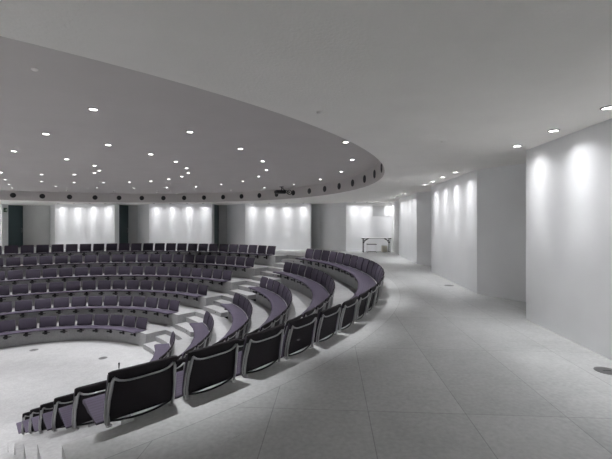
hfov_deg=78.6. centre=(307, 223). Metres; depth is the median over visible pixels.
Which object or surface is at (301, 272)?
seat
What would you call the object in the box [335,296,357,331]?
seat
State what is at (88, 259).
seat
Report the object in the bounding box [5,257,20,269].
seat
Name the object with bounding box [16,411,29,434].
seat
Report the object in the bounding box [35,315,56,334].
seat
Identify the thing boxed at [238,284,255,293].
stair step
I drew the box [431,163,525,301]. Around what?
wall
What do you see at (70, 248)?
seat
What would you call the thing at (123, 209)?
door
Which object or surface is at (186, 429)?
floor
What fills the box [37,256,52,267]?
seat
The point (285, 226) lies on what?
wall
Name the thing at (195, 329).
seat
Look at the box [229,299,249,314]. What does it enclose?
seat
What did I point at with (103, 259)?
seat
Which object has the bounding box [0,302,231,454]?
floor
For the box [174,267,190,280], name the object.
seat
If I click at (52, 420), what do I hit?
seat
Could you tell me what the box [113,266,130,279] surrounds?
seat
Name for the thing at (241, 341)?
seat
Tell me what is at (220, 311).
stair step
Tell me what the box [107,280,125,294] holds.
seat
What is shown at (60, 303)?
seat
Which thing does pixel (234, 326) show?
seat
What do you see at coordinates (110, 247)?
seat
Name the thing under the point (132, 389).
seat
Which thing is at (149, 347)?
stair step
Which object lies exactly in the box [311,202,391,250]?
wall
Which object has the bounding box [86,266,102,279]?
seat
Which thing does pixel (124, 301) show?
seat
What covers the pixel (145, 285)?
seat
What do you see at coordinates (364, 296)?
seat
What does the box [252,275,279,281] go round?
stair step
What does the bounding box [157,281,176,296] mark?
seat
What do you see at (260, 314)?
floor
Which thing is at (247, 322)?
seat
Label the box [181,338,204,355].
seat
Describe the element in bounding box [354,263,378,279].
seat
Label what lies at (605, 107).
recessed light
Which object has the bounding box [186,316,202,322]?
stair step
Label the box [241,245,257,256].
seat
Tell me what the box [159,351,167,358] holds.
seat
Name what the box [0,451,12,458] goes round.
stair step
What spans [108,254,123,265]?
seat
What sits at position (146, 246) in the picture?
seat
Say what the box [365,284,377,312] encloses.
seat
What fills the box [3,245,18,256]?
seat
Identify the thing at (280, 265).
stair step
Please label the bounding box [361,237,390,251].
folding table
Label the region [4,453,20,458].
stair step
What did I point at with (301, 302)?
floor
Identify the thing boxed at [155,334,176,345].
stair step
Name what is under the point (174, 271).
seat
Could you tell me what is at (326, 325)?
seat
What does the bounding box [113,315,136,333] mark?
seat
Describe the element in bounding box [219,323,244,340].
seat
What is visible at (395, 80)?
ceiling
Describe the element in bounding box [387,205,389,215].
window
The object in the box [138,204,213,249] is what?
wall
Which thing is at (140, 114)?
ceiling
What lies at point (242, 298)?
seat
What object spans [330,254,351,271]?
seat
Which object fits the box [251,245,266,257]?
seat
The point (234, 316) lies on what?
seat
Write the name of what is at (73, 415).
seat
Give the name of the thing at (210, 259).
seat
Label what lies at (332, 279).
seat
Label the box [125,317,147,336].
seat
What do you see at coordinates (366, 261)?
seat
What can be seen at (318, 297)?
seat
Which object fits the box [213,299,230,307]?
stair step
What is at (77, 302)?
seat
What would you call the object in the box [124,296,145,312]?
seat
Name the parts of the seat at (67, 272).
backrest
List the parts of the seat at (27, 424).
seat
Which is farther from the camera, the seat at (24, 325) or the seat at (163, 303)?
the seat at (163, 303)
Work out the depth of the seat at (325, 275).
12.20 m
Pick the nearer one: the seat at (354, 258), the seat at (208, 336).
the seat at (208, 336)
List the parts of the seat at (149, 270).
backrest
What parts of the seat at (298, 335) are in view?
seat, backrest, rail, cross rail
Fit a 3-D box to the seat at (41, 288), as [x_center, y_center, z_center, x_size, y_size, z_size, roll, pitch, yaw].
[-11.948,2.987,16.589,0.652,0.641,0.633,0,0,-29]
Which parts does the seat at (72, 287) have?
seat, backrest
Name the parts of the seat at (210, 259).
backrest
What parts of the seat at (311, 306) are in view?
seat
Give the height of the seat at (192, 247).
0.641 m
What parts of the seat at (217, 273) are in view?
backrest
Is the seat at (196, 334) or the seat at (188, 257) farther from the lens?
the seat at (188, 257)
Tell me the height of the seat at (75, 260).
0.641 m
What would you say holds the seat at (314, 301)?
on the floor at (50, 449)
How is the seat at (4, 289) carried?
on the floor at (260, 314)
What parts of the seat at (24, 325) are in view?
seat, backrest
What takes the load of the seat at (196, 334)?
on the floor at (222, 325)
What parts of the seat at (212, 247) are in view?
backrest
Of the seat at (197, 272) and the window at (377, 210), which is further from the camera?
the window at (377, 210)
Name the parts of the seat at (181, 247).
backrest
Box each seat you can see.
[0,258,4,267]
[0,271,5,284]
[0,285,10,301]
[0,301,12,319]
[0,319,15,339]
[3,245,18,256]
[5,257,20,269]
[6,270,22,283]
[10,284,28,299]
[13,299,31,316]
[16,317,36,336]
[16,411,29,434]
[19,245,33,256]
[21,256,36,268]
[23,269,40,282]
[23,407,39,433]
[28,282,46,298]
[31,401,53,433]
[32,298,51,314]
[34,245,48,255]
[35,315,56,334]
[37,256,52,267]
[40,268,56,282]
[42,393,73,431]
[46,281,63,296]
[49,244,63,255]
[49,297,68,313]
[52,255,67,267]
[53,314,75,332]
[56,267,72,281]
[58,380,106,430]
[62,281,80,295]
[63,244,77,254]
[66,296,86,312]
[67,255,82,267]
[70,314,92,332]
[71,267,87,280]
[77,244,90,255]
[78,280,95,295]
[81,254,96,267]
[82,296,102,311]
[82,355,177,427]
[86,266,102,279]
[86,314,108,331]
[90,244,104,255]
[92,280,110,294]
[95,254,109,266]
[97,296,117,311]
[100,266,116,279]
[100,314,123,332]
[103,243,116,254]
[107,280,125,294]
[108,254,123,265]
[111,296,131,312]
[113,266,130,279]
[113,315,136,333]
[115,243,129,253]
[120,280,138,294]
[121,254,135,265]
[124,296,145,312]
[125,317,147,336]
[126,266,143,279]
[127,243,141,253]
[133,254,148,265]
[133,280,151,294]
[137,297,157,313]
[139,243,153,253]
[139,266,155,279]
[145,254,160,265]
[145,280,164,295]
[148,298,169,315]
[150,243,164,253]
[150,343,173,360]
[151,266,167,279]
[153,337,175,356]
[154,331,174,349]
[156,254,171,265]
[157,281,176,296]
[158,300,179,317]
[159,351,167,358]
[161,243,175,253]
[162,267,179,280]
[167,254,183,266]
[168,282,187,297]
[172,243,186,253]
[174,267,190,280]
[175,338,239,399]
[176,358,185,371]
[178,254,194,266]
[178,283,198,298]
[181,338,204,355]
[182,243,197,253]
[182,345,195,357]
[184,268,201,281]
[185,331,210,350]
[188,284,207,300]
[189,255,205,267]
[190,311,209,327]
[191,325,213,343]
[193,244,207,254]
[193,315,212,331]
[194,268,212,282]
[194,319,213,337]
[199,255,215,267]
[203,244,217,254]
[204,269,222,283]
[209,255,225,268]
[213,244,228,255]
[213,270,231,285]
[213,338,225,344]
[219,256,235,269]
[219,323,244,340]
[220,293,240,311]
[222,244,237,255]
[225,295,245,312]
[225,317,249,337]
[226,330,236,340]
[228,257,245,270]
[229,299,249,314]
[229,311,251,330]
[232,244,247,256]
[232,303,251,319]
[232,307,252,324]
[234,325,284,377]
[237,257,254,271]
[238,338,244,351]
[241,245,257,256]
[244,328,259,337]
[248,276,267,293]
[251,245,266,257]
[254,278,274,296]
[259,246,275,258]
[259,313,281,327]
[260,281,279,297]
[260,307,287,326]
[260,320,272,330]
[264,283,284,301]
[266,302,290,320]
[268,286,288,301]
[269,297,291,316]
[270,290,290,306]
[271,293,291,310]
[273,262,291,277]
[279,313,317,359]
[280,263,299,279]
[284,307,315,327]
[284,314,302,334]
[286,265,306,281]
[292,266,312,283]
[295,249,313,263]
[298,268,318,286]
[302,295,330,313]
[302,300,324,318]
[303,249,321,264]
[303,270,323,287]
[306,290,333,309]
[307,273,327,290]
[310,250,329,265]
[310,275,331,291]
[310,286,334,304]
[311,304,340,344]
[312,278,333,295]
[312,282,334,299]
[318,251,337,267]
[324,252,344,269]
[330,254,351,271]
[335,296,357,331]
[336,255,357,273]
[337,289,369,321]
[342,257,364,276]
[347,258,369,277]
[349,279,381,305]
[351,260,374,280]
[353,275,383,298]
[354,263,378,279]
[357,265,381,283]
[357,271,384,290]
[358,268,383,287]
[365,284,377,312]
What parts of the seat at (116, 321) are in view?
seat, backrest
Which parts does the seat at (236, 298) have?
seat, backrest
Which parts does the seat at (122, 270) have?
backrest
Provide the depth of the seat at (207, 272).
17.81 m
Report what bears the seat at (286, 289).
on the floor at (301, 302)
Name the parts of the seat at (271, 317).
seat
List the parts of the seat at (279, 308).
seat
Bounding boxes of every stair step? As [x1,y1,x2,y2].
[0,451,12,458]
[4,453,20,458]
[143,341,160,354]
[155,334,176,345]
[175,322,193,336]
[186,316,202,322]
[203,305,227,316]
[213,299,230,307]
[229,289,255,299]
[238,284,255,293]
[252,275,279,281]
[261,271,279,278]
[273,262,284,267]
[281,258,300,264]
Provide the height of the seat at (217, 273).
0.641 m
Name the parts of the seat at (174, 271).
backrest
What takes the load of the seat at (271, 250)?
on the floor at (186, 429)
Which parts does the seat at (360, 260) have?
seat, backrest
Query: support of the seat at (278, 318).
on the floor at (301, 302)
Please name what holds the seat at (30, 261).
on the floor at (50, 449)
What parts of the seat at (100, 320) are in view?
seat, backrest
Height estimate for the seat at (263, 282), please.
0.641 m
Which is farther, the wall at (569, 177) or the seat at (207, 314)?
the seat at (207, 314)
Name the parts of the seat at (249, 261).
backrest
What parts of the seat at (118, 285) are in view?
backrest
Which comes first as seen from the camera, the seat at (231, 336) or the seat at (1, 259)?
the seat at (231, 336)
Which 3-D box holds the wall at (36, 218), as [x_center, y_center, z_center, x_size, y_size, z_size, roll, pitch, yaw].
[-8.520,0.180,24.273,29.760,2.760,1.494,0,0,0]
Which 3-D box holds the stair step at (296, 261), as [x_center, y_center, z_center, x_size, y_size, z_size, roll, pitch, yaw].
[-0.648,1.909,17.930,0.431,0.354,1.536,0,0,-42]
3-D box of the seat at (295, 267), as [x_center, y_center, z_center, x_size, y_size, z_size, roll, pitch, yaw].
[-0.714,1.956,15.156,0.633,0.641,0.639,0,0,-29]
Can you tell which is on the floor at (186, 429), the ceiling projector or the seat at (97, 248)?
the seat at (97, 248)
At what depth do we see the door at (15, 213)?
24.15 m
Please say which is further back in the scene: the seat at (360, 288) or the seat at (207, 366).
the seat at (360, 288)
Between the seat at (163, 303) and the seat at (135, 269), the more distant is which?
the seat at (135, 269)
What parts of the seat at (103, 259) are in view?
backrest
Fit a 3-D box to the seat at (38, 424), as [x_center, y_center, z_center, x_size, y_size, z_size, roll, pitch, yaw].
[-3.940,2.987,5.904,0.649,0.641,0.633,0,0,-45]
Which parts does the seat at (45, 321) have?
seat, backrest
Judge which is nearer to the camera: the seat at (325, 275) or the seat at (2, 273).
the seat at (325, 275)
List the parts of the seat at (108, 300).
seat, backrest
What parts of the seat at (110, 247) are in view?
backrest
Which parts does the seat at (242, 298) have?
seat, backrest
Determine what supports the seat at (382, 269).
on the floor at (186, 429)
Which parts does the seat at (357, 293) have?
seat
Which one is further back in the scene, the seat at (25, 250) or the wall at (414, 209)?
the seat at (25, 250)
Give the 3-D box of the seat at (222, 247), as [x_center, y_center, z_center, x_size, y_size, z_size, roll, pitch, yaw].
[-4.680,1.440,20.229,0.646,0.641,0.633,0,0,23]
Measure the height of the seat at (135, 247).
0.641 m
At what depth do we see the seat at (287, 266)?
15.72 m
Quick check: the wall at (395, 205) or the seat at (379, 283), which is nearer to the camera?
the seat at (379, 283)
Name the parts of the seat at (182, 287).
seat, backrest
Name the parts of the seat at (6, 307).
backrest, seat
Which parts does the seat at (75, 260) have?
backrest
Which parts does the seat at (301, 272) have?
backrest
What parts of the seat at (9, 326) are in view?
backrest, seat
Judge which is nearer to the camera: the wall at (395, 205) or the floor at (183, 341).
the floor at (183, 341)
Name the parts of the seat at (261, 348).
backrest, seat, rail, cross rail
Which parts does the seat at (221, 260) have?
backrest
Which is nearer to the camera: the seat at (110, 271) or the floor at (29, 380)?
the floor at (29, 380)
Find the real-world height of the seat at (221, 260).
0.641 m
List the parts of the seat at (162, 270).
backrest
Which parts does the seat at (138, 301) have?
seat, backrest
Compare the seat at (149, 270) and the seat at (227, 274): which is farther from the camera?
the seat at (149, 270)
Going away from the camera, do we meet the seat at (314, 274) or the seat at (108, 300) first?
the seat at (314, 274)
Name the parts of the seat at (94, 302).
seat, backrest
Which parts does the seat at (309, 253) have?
backrest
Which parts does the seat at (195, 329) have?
seat, backrest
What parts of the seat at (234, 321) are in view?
seat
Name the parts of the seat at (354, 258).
seat, backrest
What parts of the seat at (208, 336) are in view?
seat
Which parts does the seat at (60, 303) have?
seat, backrest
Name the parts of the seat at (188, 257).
backrest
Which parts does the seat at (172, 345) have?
seat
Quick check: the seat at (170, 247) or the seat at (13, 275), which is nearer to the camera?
the seat at (13, 275)
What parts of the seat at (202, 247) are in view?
backrest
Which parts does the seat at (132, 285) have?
seat, backrest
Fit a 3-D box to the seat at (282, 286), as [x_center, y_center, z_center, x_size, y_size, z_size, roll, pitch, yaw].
[-1.151,2.471,13.170,0.633,0.641,0.641,0,0,-18]
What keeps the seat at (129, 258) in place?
on the floor at (50, 449)
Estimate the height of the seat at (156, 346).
0.641 m
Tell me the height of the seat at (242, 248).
0.641 m
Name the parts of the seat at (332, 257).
backrest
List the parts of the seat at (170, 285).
backrest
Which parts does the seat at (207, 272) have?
backrest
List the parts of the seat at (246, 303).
seat, backrest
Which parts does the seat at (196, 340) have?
seat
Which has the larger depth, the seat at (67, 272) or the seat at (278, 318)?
the seat at (67, 272)
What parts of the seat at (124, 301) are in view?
seat, backrest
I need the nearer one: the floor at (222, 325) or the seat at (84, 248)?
the floor at (222, 325)
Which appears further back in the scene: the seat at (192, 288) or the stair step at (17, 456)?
the seat at (192, 288)
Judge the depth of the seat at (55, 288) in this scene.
17.03 m
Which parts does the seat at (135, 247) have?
backrest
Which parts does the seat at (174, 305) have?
seat, backrest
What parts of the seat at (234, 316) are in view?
seat, backrest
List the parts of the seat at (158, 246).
backrest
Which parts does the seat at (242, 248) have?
backrest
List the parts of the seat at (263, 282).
seat, backrest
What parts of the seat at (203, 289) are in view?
seat, backrest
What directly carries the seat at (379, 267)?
on the floor at (186, 429)
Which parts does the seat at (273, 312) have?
seat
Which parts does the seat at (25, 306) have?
seat, backrest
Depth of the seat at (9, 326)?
14.26 m
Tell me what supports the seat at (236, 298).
on the floor at (260, 314)
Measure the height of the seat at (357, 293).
0.641 m
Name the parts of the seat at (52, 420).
seat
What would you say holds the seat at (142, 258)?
on the floor at (50, 449)
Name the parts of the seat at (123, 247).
backrest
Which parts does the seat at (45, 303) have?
seat, backrest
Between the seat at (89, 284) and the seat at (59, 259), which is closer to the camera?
the seat at (89, 284)
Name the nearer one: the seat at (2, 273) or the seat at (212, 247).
the seat at (2, 273)
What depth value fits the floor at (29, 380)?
12.02 m
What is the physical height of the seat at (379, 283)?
0.641 m
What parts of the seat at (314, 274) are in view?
seat, backrest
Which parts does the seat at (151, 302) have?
seat, backrest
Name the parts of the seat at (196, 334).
seat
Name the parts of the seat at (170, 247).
backrest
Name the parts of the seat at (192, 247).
backrest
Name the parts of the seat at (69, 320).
seat, backrest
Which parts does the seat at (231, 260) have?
backrest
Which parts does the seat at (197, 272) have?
backrest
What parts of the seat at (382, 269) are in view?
seat, backrest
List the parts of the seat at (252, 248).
backrest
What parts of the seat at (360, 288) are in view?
seat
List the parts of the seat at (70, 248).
backrest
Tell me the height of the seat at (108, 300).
0.641 m
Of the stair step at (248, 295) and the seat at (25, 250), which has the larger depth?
the seat at (25, 250)
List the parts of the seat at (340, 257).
backrest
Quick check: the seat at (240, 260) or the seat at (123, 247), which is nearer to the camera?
the seat at (240, 260)
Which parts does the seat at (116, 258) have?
backrest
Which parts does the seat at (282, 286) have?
seat, backrest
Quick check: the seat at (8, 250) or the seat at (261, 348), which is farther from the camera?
the seat at (8, 250)
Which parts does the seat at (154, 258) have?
backrest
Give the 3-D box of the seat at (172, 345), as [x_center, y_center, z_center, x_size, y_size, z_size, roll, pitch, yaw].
[-4.410,4.019,11.274,0.633,0.641,0.669,0,0,-8]
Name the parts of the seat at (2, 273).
backrest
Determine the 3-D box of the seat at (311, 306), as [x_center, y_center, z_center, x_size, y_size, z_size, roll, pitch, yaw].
[0.308,1.956,9.051,0.633,0.641,0.639,0,0,10]
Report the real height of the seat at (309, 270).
0.641 m
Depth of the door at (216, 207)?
23.55 m
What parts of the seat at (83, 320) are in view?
seat, backrest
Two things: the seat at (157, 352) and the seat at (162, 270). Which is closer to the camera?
the seat at (157, 352)
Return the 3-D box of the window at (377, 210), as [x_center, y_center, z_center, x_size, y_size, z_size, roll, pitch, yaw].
[4.004,-0.717,21.110,0.700,0.630,0.019,0,0,0]
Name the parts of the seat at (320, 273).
seat, backrest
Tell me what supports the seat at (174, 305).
on the floor at (222, 325)
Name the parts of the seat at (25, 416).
seat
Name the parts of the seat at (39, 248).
backrest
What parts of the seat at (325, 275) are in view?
seat, backrest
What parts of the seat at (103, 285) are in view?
seat, backrest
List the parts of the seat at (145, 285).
backrest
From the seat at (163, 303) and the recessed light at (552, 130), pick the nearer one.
the recessed light at (552, 130)
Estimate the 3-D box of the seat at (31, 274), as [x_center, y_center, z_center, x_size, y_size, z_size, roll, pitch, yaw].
[-12.842,2.471,17.464,0.650,0.641,0.633,0,0,-31]
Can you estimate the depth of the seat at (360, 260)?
12.38 m
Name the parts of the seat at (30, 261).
backrest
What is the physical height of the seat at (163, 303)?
0.641 m
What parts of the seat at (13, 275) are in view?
backrest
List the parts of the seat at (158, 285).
seat, backrest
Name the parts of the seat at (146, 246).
backrest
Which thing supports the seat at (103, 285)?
on the floor at (260, 314)
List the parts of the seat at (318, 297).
seat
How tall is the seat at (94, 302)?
0.641 m
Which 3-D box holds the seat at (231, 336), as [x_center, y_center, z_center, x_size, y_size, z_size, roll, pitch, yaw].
[-2.120,2.987,9.208,0.633,0.641,0.649,0,0,13]
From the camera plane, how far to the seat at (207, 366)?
3.47 m
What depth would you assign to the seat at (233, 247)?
20.11 m
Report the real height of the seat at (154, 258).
0.641 m
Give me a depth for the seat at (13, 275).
17.23 m
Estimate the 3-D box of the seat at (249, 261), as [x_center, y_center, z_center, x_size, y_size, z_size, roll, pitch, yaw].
[-2.908,1.956,17.769,0.647,0.641,0.633,0,0,39]
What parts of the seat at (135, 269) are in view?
backrest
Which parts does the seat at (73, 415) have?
seat, cross rail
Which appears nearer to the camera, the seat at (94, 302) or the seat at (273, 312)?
the seat at (273, 312)
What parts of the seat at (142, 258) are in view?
backrest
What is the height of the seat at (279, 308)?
0.641 m
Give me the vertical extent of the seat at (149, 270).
0.641 m
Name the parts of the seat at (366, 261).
seat, backrest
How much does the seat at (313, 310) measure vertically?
0.641 m
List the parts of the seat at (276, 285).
seat, backrest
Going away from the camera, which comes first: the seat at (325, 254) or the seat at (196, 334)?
the seat at (196, 334)
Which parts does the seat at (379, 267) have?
seat, backrest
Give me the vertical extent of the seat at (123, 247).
0.641 m
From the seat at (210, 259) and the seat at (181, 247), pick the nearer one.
the seat at (210, 259)
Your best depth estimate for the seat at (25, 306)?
15.49 m
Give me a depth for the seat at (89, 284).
17.46 m
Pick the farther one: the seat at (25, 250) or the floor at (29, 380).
the seat at (25, 250)
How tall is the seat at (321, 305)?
0.641 m
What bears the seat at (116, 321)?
on the floor at (183, 341)
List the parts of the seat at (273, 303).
seat, backrest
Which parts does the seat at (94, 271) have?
backrest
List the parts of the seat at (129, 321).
seat, backrest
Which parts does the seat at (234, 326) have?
seat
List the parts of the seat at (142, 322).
seat, backrest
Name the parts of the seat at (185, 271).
backrest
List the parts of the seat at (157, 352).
seat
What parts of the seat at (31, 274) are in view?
backrest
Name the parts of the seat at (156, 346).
seat, backrest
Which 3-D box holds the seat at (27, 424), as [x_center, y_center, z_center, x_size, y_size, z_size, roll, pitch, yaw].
[-4.750,3.503,6.800,0.633,0.641,0.655,0,0,44]
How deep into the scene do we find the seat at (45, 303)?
15.82 m
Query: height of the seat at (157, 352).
0.641 m
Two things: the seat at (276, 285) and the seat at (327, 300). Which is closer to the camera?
the seat at (327, 300)
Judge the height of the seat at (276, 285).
0.641 m
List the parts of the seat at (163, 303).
seat, backrest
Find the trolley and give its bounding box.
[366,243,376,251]
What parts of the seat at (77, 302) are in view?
seat, backrest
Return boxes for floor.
[0,250,419,458]
[0,261,356,458]
[0,273,311,458]
[0,286,270,457]
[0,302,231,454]
[0,320,193,451]
[0,340,152,449]
[2,247,611,458]
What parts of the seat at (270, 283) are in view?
seat, backrest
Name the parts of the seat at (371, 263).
seat, backrest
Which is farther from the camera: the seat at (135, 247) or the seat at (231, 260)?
the seat at (135, 247)
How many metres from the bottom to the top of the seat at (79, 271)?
0.641 m
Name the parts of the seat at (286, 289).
seat, backrest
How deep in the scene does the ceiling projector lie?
17.01 m
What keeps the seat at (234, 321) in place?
on the floor at (260, 314)
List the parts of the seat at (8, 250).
backrest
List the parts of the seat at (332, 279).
seat, backrest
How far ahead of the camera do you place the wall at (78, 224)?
22.83 m
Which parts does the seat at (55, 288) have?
seat, backrest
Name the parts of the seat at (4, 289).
backrest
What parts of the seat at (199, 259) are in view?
backrest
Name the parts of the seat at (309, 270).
seat, backrest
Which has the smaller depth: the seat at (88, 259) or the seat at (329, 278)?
the seat at (329, 278)
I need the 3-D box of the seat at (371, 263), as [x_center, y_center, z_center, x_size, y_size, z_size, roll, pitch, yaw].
[1.649,1.440,11.159,0.633,0.641,0.635,0,0,-3]
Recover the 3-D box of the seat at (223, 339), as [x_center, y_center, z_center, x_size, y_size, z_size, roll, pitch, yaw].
[-2.288,2.987,8.593,0.633,0.641,0.649,0,0,18]
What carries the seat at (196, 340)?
on the floor at (222, 325)
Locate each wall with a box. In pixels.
[0,204,7,248]
[21,205,226,246]
[50,204,118,248]
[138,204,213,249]
[227,203,310,249]
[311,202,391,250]
[392,200,398,253]
[399,191,430,265]
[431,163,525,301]
[526,119,611,359]
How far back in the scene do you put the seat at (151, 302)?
16.03 m
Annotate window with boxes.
[372,205,384,215]
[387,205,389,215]
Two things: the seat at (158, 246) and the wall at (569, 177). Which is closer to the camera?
the wall at (569, 177)
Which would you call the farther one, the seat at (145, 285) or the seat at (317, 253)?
the seat at (145, 285)
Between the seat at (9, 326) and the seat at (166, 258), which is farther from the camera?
the seat at (166, 258)
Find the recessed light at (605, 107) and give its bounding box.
[600,105,611,109]
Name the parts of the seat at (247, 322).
seat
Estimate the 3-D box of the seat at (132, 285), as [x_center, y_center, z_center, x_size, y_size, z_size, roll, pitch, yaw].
[-8.248,2.987,17.407,0.652,0.641,0.633,0,0,4]
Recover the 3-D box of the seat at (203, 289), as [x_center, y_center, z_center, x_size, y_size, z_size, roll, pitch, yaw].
[-4.691,2.987,16.102,0.652,0.641,0.633,0,0,36]
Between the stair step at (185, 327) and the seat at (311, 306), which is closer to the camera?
the seat at (311, 306)
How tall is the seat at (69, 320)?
0.641 m
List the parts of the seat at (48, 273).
backrest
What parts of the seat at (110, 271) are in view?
backrest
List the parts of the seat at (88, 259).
backrest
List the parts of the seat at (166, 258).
backrest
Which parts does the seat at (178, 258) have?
backrest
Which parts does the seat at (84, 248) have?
backrest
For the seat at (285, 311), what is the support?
on the floor at (301, 302)
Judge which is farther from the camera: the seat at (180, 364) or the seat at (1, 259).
the seat at (1, 259)
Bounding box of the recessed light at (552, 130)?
[547,129,559,131]
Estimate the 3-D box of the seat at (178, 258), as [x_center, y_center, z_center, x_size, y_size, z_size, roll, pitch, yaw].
[-6.914,1.956,19.659,0.647,0.641,0.633,0,0,11]
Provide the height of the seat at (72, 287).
0.641 m
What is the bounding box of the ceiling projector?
[274,187,291,194]
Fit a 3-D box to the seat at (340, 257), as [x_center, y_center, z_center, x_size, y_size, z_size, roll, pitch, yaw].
[1.033,1.440,14.231,0.633,0.641,0.635,0,0,-20]
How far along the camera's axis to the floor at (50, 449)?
13.39 m
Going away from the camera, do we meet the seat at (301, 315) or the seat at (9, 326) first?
the seat at (301, 315)
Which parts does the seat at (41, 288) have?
seat, backrest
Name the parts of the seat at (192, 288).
seat, backrest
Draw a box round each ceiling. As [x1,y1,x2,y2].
[0,0,611,204]
[0,36,379,193]
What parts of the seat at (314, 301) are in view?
seat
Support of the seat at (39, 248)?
on the floor at (186, 429)
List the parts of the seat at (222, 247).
backrest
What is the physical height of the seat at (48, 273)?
0.641 m
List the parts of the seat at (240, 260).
backrest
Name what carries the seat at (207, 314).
on the floor at (222, 325)
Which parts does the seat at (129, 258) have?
backrest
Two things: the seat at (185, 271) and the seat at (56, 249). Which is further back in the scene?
the seat at (56, 249)
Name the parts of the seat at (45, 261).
backrest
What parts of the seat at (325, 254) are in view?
backrest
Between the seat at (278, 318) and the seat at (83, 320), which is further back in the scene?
the seat at (83, 320)
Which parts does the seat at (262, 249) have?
backrest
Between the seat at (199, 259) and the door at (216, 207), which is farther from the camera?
the door at (216, 207)
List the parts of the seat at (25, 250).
backrest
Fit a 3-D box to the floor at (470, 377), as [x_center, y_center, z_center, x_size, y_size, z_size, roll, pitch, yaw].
[-8.520,1.560,10.440,29.760,0.001,28.560,0,0,0]
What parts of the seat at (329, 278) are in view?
seat, backrest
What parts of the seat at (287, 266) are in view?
backrest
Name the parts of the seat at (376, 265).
seat, backrest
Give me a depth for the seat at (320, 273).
12.81 m
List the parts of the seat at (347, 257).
backrest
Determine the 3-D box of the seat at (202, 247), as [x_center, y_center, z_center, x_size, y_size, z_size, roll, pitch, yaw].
[-5.888,1.440,20.652,0.646,0.641,0.633,0,0,16]
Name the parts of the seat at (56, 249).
backrest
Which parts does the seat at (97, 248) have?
backrest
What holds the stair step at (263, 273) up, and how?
on the floor at (301, 302)
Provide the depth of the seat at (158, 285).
17.38 m
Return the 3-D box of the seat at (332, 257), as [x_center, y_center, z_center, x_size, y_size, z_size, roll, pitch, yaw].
[0.800,1.440,14.815,0.633,0.641,0.635,0,0,-24]
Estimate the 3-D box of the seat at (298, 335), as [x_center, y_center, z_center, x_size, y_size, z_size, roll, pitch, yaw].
[-0.278,1.440,4.646,0.633,0.641,0.635,0,0,36]
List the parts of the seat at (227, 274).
backrest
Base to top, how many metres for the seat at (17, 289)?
0.641 m
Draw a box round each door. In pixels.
[8,205,22,247]
[119,205,127,242]
[214,205,218,247]
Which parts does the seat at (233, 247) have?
backrest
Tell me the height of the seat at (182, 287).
0.641 m
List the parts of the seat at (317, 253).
backrest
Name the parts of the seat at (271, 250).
backrest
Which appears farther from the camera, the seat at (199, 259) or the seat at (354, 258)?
the seat at (199, 259)
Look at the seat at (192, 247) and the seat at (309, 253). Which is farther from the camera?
the seat at (192, 247)
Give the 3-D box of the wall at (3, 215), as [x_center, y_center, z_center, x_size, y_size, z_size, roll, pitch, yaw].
[-21.759,0.180,23.686,5.897,2.760,1.523,0,0,18]
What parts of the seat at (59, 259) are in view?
backrest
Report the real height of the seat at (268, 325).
0.641 m
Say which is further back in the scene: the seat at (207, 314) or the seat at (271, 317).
the seat at (207, 314)
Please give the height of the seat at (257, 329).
0.641 m
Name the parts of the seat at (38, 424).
seat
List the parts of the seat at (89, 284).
backrest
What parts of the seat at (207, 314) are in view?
seat, backrest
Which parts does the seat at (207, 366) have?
backrest, seat, rail, cross rail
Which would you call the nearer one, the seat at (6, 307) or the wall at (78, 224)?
the seat at (6, 307)
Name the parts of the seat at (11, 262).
backrest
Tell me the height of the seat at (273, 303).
0.641 m
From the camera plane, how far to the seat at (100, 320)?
15.19 m
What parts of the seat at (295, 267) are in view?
backrest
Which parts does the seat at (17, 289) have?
seat, backrest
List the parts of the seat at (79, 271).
backrest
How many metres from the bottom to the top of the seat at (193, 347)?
0.641 m

